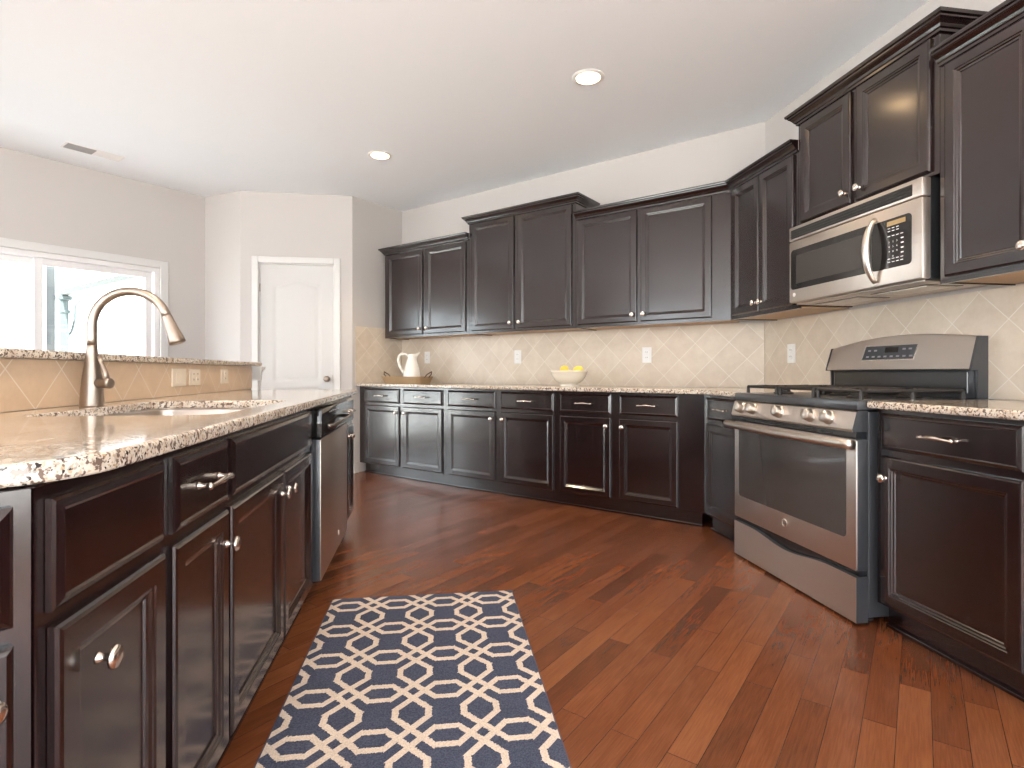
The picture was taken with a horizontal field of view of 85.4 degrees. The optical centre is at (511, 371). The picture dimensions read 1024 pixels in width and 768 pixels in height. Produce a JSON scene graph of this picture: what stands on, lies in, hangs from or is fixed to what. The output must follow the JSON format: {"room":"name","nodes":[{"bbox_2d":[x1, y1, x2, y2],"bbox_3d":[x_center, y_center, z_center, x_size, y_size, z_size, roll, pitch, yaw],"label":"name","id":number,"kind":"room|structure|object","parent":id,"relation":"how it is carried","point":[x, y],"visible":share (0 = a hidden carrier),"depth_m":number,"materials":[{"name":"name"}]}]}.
{"room":"kitchen","nodes":[
{"label":"kitchen","id":0,"kind":"room"},
{"bbox_2d":[0,147,204,358],"bbox_3d":[-4.647,-0.380,3.734,0.120,2.820,4.917,0,0,36],"label":"wall","id":1,"kind":"structure","parent":0,"point":[43,200],"depth_m":5.06,"materials":[{"name":"grey paint"}]},
{"bbox_2d":[0,237,167,356],"bbox_3d":[-3.990,-0.020,4.619,0.140,2.100,2.020,0,0,36],"label":"window","id":2,"kind":"structure","parent":1,"relation":"in","point":[155,279],"depth_m":4.80,"materials":[{"name":"white paint"}]},
{"bbox_2d":[0,358,250,412],"bbox_3d":[-1.574,0.495,1.856,0.130,1.070,4.045,0,0,-9],"label":"wall","id":3,"kind":"structure","parent":0,"point":[6,358],"depth_m":2.18,"materials":[{"name":"grey paint"}]},
{"bbox_2d":[0,358,251,411],"bbox_3d":[-1.506,0.038,1.866,0.008,0.154,4.025,0,0,-9],"label":"tile backsplash","id":4,"kind":"structure","parent":3,"relation":"attached to","point":[25,384],"depth_m":2.09,"materials":[{"name":"tile"}]},
{"bbox_2d":[171,368,185,386],"bbox_3d":[-1.627,0.027,2.715,0.008,0.088,0.155,0,0,-9],"label":"switch plate","id":5,"kind":"object","parent":4,"relation":"attached to","point":[178,376],"visible":1,"depth_m":2.70,"materials":[{"name":"beige plastic"}]},
{"bbox_2d":[176,372,179,382],"bbox_3d":[-1.621,0.027,2.693,0.002,0.051,0.032,0,0,-9],"label":"rocker switch","id":6,"kind":"object","parent":5,"relation":"attached to","point":[177,373],"depth_m":2.69,"materials":[{"name":"beige plastic"}]},
{"bbox_2d":[180,372,183,382],"bbox_3d":[-1.628,0.027,2.738,0.002,0.051,0.032,0,0,-9],"label":"rocker switch","id":7,"kind":"object","parent":5,"relation":"attached to","point":[181,373],"depth_m":2.74,"materials":[{"name":"beige plastic"}]},
{"bbox_2d":[189,369,199,385],"bbox_3d":[-1.655,0.027,2.898,0.010,0.085,0.135,0,0,-9],"label":"wall outlet","id":8,"kind":"object","parent":4,"relation":"attached to","point":[194,374],"visible":1,"depth_m":2.88,"materials":[{"name":"beige plastic"}]},
{"bbox_2d":[221,369,227,382],"bbox_3d":[-1.720,0.025,3.323,0.010,0.085,0.115,0,0,-9],"label":"wall outlet","id":9,"kind":"object","parent":4,"relation":"attached to","point":[224,372],"visible":1,"depth_m":3.31,"materials":[{"name":"beige plastic"}]},
{"bbox_2d":[0,348,261,365],"bbox_3d":[-1.710,-0.055,1.883,0.450,0.028,4.240,0,0,-9],"label":"bar","id":10,"kind":"object","parent":3,"relation":"on","point":[15,353],"visible":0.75,"depth_m":2.11,"materials":[{"name":"beige stone"}]},
{"bbox_2d":[252,366,264,380],"bbox_3d":[-1.794,0.011,3.922,0.070,0.100,0.100,0,0,-9],"label":"corbel","id":11,"kind":"object","parent":3,"relation":"attached to","point":[257,371],"visible":0.91,"depth_m":3.87,"materials":[{"name":"white paint"}]},
{"bbox_2d":[205,191,239,360],"bbox_3d":[-2.890,-0.380,5.637,0.492,2.820,0.120,0,0,23],"label":"wall","id":12,"kind":"structure","parent":0,"point":[222,211],"depth_m":5.58,"materials":[{"name":"grey paint"}]},
{"bbox_2d":[240,191,351,389],"bbox_3d":[-2.165,-0.380,5.627,1.074,2.820,0.120,0,0,-9],"label":"wall","id":13,"kind":"structure","parent":0,"point":[271,223],"depth_m":5.57,"materials":[{"name":"grey paint"}]},
{"bbox_2d":[251,256,339,389],"bbox_3d":[-2.164,-0.060,5.597,0.849,2.180,0.160,0,0,-9],"label":"door","id":14,"kind":"structure","parent":13,"relation":"in","point":[299,304],"depth_m":5.58,"materials":[{"name":"white paint"}]},
{"bbox_2d":[352,196,401,471],"bbox_3d":[-1.442,-0.380,6.004,0.120,2.820,0.789,0,0,36],"label":"wall","id":15,"kind":"structure","parent":0,"point":[375,226],"depth_m":5.79,"materials":[{"name":"grey paint"}]},
{"bbox_2d":[354,463,358,472],"bbox_3d":[-1.592,0.980,5.671,0.024,0.100,0.071,0,0,24],"label":"baseboard","id":16,"kind":"structure","parent":15,"relation":"attached to","point":[355,464],"depth_m":5.66,"materials":[{"name":"white paint"}]},
{"bbox_2d":[355,326,401,382],"bbox_3d":[-1.418,-0.178,5.933,0.008,0.584,0.635,0,0,36],"label":"tile backsplash","id":17,"kind":"structure","parent":15,"relation":"attached to","point":[375,354],"depth_m":5.88,"materials":[{"name":"tile"}]},
{"bbox_2d":[0,0,928,211],"bbox_3d":[-2.275,-1.850,1.614,9.030,0.120,10.120,0,0,-9],"label":"ceiling","id":18,"kind":"structure","parent":0,"point":[205,98],"depth_m":3.38,"materials":[{"name":"white paint"}]},
{"bbox_2d":[61,141,125,161],"bbox_3d":[-3.396,-1.784,4.507,0.150,0.012,0.400,0,0,36],"label":"ceiling vent","id":19,"kind":"object","parent":18,"relation":"in","point":[69,145],"visible":1,"depth_m":4.48,"materials":[{"name":"white metal"}]},
{"bbox_2d":[368,150,391,159],"bbox_3d":[-1.089,-1.786,4.578,0.196,0.007,0.196,0,0,-9],"label":"recessed light","id":20,"kind":"object","parent":18,"relation":"in","point":[376,154],"visible":1,"depth_m":4.57,"materials":[{"name":"white"}]},
{"bbox_2d":[572,68,604,85],"bbox_3d":[0.463,-1.786,3.369,0.196,0.007,0.196,0,0,-9],"label":"recessed light","id":21,"kind":"object","parent":18,"relation":"in","point":[585,77],"visible":1,"depth_m":3.36,"materials":[{"name":"white"}]},
{"bbox_2d":[402,122,764,387],"bbox_3d":[0.327,-0.380,5.133,3.770,2.820,0.120,0,0,36],"label":"wall","id":22,"kind":"structure","parent":0,"point":[718,157],"depth_m":4.61,"materials":[{"name":"grey paint"}]},
{"bbox_2d":[378,232,486,339],"bbox_3d":[-0.811,-0.827,5.656,1.220,0.943,0.380,0,0,36],"label":"upper cabinet","id":23,"kind":"object","parent":22,"relation":"attached to","point":[427,281],"visible":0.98,"depth_m":5.47,"materials":[{"name":"brown wood"}]},
{"bbox_2d":[461,192,599,335],"bbox_3d":[0.141,-0.898,4.957,1.242,1.086,0.380,0,0,36],"label":"upper cabinet","id":24,"kind":"object","parent":22,"relation":"attached to","point":[522,257],"visible":0.97,"depth_m":4.80,"materials":[{"name":"brown wood"}]},
{"bbox_2d":[402,322,763,387],"bbox_3d":[0.286,-0.120,5.082,3.764,0.468,0.008,0,0,36],"label":"tile backsplash","id":25,"kind":"structure","parent":22,"relation":"attached to","point":[724,355],"depth_m":4.67,"materials":[{"name":"tile"}]},
{"bbox_2d":[424,352,429,362],"bbox_3d":[-0.910,-0.155,5.950,0.078,0.125,0.010,0,0,36],"label":"wall outlet","id":26,"kind":"object","parent":25,"relation":"attached to","point":[426,354],"visible":1,"depth_m":5.95,"materials":[{"name":"white plastic"}]},
{"bbox_2d":[514,350,520,363],"bbox_3d":[0.053,-0.142,5.242,0.078,0.125,0.010,0,0,36],"label":"wall outlet","id":27,"kind":"object","parent":25,"relation":"attached to","point":[517,353],"visible":1,"depth_m":5.24,"materials":[{"name":"white plastic"}]},
{"bbox_2d":[642,347,650,362],"bbox_3d":[1.088,-0.137,4.481,0.078,0.125,0.010,0,0,36],"label":"wall outlet","id":28,"kind":"object","parent":25,"relation":"attached to","point":[646,351],"visible":1,"depth_m":4.48,"materials":[{"name":"white plastic"}]},
{"bbox_2d":[573,181,760,330],"bbox_3d":[1.148,-0.827,4.217,1.357,0.943,0.380,0,0,36],"label":"upper cabinet","id":29,"kind":"object","parent":22,"relation":"attached to","point":[662,259],"visible":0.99,"depth_m":4.09,"materials":[{"name":"brown wood"}]},
{"bbox_2d":[218,471,1023,767],"bbox_3d":[-2.275,1.080,1.614,9.030,0.100,10.120,0,0,-9],"label":"floor","id":30,"kind":"structure","parent":0,"point":[655,643],"depth_m":2.09,"materials":[{"name":"brown wood"}]},
{"bbox_2d":[0,488,30,767],"bbox_3d":[-0.976,0.589,0.474,0.810,0.882,0.375,0,0,-11],"label":"base cabinet","id":31,"kind":"object","parent":30,"relation":"on","point":[15,503],"visible":1,"depth_m":0.70,"materials":[{"name":"brown wood"}]},
{"bbox_2d":[1,455,165,767],"bbox_3d":[-0.966,0.589,0.836,0.756,0.882,0.353,0,0,-9],"label":"base cabinet","id":32,"kind":"object","parent":30,"relation":"on","point":[98,562],"visible":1,"depth_m":0.84,"materials":[{"name":"brown wood"}]},
{"bbox_2d":[162,435,240,767],"bbox_3d":[-1.015,0.589,1.175,0.761,0.882,0.328,0,0,-9],"label":"base cabinet","id":33,"kind":"object","parent":30,"relation":"on","point":[196,543],"visible":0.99,"depth_m":1.20,"materials":[{"name":"brown wood"}]},
{"bbox_2d":[215,409,312,767],"bbox_3d":[-1.120,0.589,1.846,0.756,0.882,1.026,0,0,-9],"label":"base cabinet","id":34,"kind":"object","parent":30,"relation":"on","point":[269,502],"visible":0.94,"depth_m":1.70,"materials":[{"name":"brown wood"}]},
{"bbox_2d":[0,389,356,488],"bbox_3d":[-1.139,0.131,1.933,0.751,0.030,3.533,0,0,-9],"label":"countertop","id":35,"kind":"structure","parent":34,"relation":"on","point":[37,446],"depth_m":1.14,"materials":[{"name":"beige stone"}]},
{"bbox_2d":[79,287,185,406],"bbox_3d":[-1.292,-0.087,1.892,0.327,0.406,0.078,0,0,-9],"label":"faucet","id":36,"kind":"object","parent":35,"relation":"on","point":[92,386],"visible":1,"depth_m":1.87,"materials":[{"name":"silver metal"}]},
{"bbox_2d":[104,407,253,415],"bbox_3d":[-1.107,0.241,1.864,0.535,0.193,0.820,0,0,-9],"label":"sink","id":37,"kind":"object","parent":35,"relation":"in","point":[165,411],"visible":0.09,"depth_m":2.22,"materials":[{"name":"silver metal"}]},
{"bbox_2d":[310,399,351,581],"bbox_3d":[-1.237,0.591,2.766,0.784,0.878,0.815,0,0,-9],"label":"dishwasher","id":38,"kind":"object","parent":30,"relation":"on","point":[328,448],"visible":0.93,"depth_m":2.61,"materials":[{"name":"silver metal"}]},
{"bbox_2d":[340,395,355,519],"bbox_3d":[-1.359,0.589,3.424,0.761,0.882,0.510,0,0,-9],"label":"base cabinet","id":39,"kind":"object","parent":30,"relation":"on","point":[350,426],"visible":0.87,"depth_m":3.55,"materials":[{"name":"brown wood"}]},
{"bbox_2d":[360,386,449,484],"bbox_3d":[-0.928,0.589,5.581,1.206,0.882,0.638,0,0,36],"label":"base cabinet","id":40,"kind":"object","parent":30,"relation":"on","point":[403,429],"visible":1,"depth_m":5.32,"materials":[{"name":"brown wood"}]},
{"bbox_2d":[254,590,570,767],"bbox_3d":[-0.316,1.026,1.880,0.817,0.008,1.354,0,0,-8],"label":"area rug","id":41,"kind":"object","parent":30,"relation":"on","point":[447,680],"visible":1,"depth_m":1.76,"materials":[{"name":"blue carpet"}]},
{"bbox_2d":[446,388,560,502],"bbox_3d":[0.033,0.589,4.875,1.175,0.882,0.638,0,0,36],"label":"base cabinet","id":42,"kind":"object","parent":30,"relation":"on","point":[498,441],"visible":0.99,"depth_m":4.61,"materials":[{"name":"brown wood"}]},
{"bbox_2d":[557,391,712,526],"bbox_3d":[1.063,0.589,4.119,1.376,0.882,0.638,0,0,36],"label":"base cabinet","id":43,"kind":"object","parent":30,"relation":"on","point":[635,454],"visible":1,"depth_m":3.94,"materials":[{"name":"brown wood"}]},
{"bbox_2d":[355,383,811,396],"bbox_3d":[0.290,0.131,4.659,4.306,0.030,0.949,0,0,41],"label":"countertop","id":44,"kind":"structure","parent":43,"relation":"on","point":[729,392],"depth_m":4.15,"materials":[{"name":"beige stone"}]},
{"bbox_2d":[381,371,432,383],"bbox_3d":[-1.085,0.054,5.736,0.716,0.124,0.240,0,0,36],"label":"serving tray","id":45,"kind":"object","parent":44,"relation":"on","point":[425,379],"visible":0.97,"depth_m":5.60,"materials":[{"name":"beige wood"}]},
{"bbox_2d":[397,352,420,376],"bbox_3d":[-1.042,-0.053,5.699,0.218,0.313,0.182,0,0,24],"label":"pitcher","id":46,"kind":"object","parent":45,"relation":"on","point":[411,369],"visible":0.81,"depth_m":5.64,"materials":[{"name":"white ceramic"}]},
{"bbox_2d":[550,371,587,386],"bbox_3d":[0.453,0.052,4.407,0.300,0.127,0.300,0,0,-9],"label":"fruit bowl","id":47,"kind":"object","parent":44,"relation":"on","point":[565,378],"visible":0.99,"depth_m":4.31,"materials":[{"name":"beige ceramic"}]},
{"bbox_2d":[560,365,568,370],"bbox_3d":[0.415,-0.020,4.407,0.066,0.065,0.081,0,0,-9],"label":"lemon","id":48,"kind":"object","parent":47,"relation":"in","point":[564,367],"visible":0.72,"depth_m":4.38,"materials":[{"name":"yellow food"}]},
{"bbox_2d":[573,366,582,370],"bbox_3d":[0.525,-0.016,4.407,0.082,0.065,0.065,0,0,-9],"label":"lemon","id":49,"kind":"object","parent":47,"relation":"in","point":[577,368],"visible":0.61,"depth_m":4.38,"materials":[{"name":"yellow food"}]},
{"bbox_2d":[704,395,738,541],"bbox_3d":[1.546,0.589,3.560,0.643,0.882,0.720,0,0,-9],"label":"base cabinet","id":50,"kind":"object","parent":30,"relation":"on","point":[719,440],"visible":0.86,"depth_m":3.44,"materials":[{"name":"brown wood"}]},
{"bbox_2d":[723,334,993,623],"bbox_3d":[1.616,0.423,2.735,0.739,1.214,0.944,0,0,-9],"label":"gas range","id":51,"kind":"object","parent":30,"relation":"on","point":[806,463],"visible":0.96,"depth_m":2.53,"materials":[{"name":"grey metal"}]},
{"bbox_2d":[735,389,993,409],"bbox_3d":[1.653,0.124,2.741,0.658,0.063,0.905,0,0,-9],"label":"cooktop","id":52,"kind":"object","parent":51,"relation":"in","point":[818,399],"depth_m":2.49,"materials":[{"name":"grey metal"}]},
{"bbox_2d":[876,409,1023,701],"bbox_3d":[1.787,0.589,1.982,0.643,0.882,0.611,0,0,-9],"label":"base cabinet","id":53,"kind":"object","parent":30,"relation":"on","point":[951,487],"visible":1,"depth_m":1.90,"materials":[{"name":"brown wood"}]},
{"bbox_2d":[867,400,1023,420],"bbox_3d":[1.839,0.131,1.671,0.631,0.030,1.247,0,0,-9],"label":"countertop","id":54,"kind":"structure","parent":53,"relation":"on","point":[997,409],"depth_m":1.95,"materials":[{"name":"beige stone"}]},
{"bbox_2d":[765,0,1023,400],"bbox_3d":[2.373,-0.380,0.691,0.120,2.820,6.649,0,0,-9],"label":"wall","id":55,"kind":"structure","parent":0,"point":[778,130],"depth_m":3.04,"materials":[{"name":"grey paint"}]},
{"bbox_2d":[725,139,852,320],"bbox_3d":[1.679,-0.827,3.528,0.390,0.943,0.824,0,0,-9],"label":"upper cabinet","id":56,"kind":"object","parent":55,"relation":"attached to","point":[765,193],"visible":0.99,"depth_m":3.40,"materials":[{"name":"brown wood"}]},
{"bbox_2d":[784,6,987,224],"bbox_3d":[1.806,-1.123,2.693,0.390,0.637,0.967,0,0,-9],"label":"upper cabinet","id":57,"kind":"object","parent":55,"relation":"attached to","point":[873,130],"visible":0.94,"depth_m":2.55,"materials":[{"name":"brown wood"}]},
{"bbox_2d":[789,177,984,305],"bbox_3d":[1.759,-0.582,2.690,0.464,0.432,0.838,0,0,-9],"label":"microwave","id":58,"kind":"object","parent":57,"relation":"attached to","point":[884,246],"visible":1,"depth_m":2.49,"materials":[{"name":"silver metal"}]},
{"bbox_2d":[764,284,1023,399],"bbox_3d":[2.025,-0.120,2.533,0.008,0.468,2.895,0,0,-9],"label":"tile backsplash","id":59,"kind":"structure","parent":55,"relation":"attached to","point":[997,314],"depth_m":2.77,"materials":[{"name":"tile"}]},
{"bbox_2d":[787,344,794,362],"bbox_3d":[1.843,-0.122,3.665,0.010,0.125,0.078,0,0,-9],"label":"wall outlet","id":60,"kind":"object","parent":59,"relation":"attached to","point":[790,347],"visible":1,"depth_m":3.66,"materials":[{"name":"white plastic"}]},
{"bbox_2d":[929,0,1023,285],"bbox_3d":[1.932,-0.827,1.870,0.390,0.943,0.797,0,0,-9],"label":"upper cabinet","id":61,"kind":"object","parent":55,"relation":"attached to","point":[981,65],"visible":1,"depth_m":2.06,"materials":[{"name":"brown wood"}]},
{"label":"outside","id":62,"kind":"structure","parent":0,"visible":0},
{"bbox_3d":[0.000,1.215,0.000,60.000,0.130,60.000,0,0,-9],"label":"ground","id":63,"kind":"structure","parent":62,"visible":0},
{"bbox_2d":[55,295,81,350],"bbox_3d":[-6.135,0.050,7.696,0.160,2.200,0.285,0,0,36],"label":"porch post","id":64,"kind":"object","parent":63,"relation":"on","point":[64,334],"visible":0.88,"depth_m":7.62,"materials":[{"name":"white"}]},
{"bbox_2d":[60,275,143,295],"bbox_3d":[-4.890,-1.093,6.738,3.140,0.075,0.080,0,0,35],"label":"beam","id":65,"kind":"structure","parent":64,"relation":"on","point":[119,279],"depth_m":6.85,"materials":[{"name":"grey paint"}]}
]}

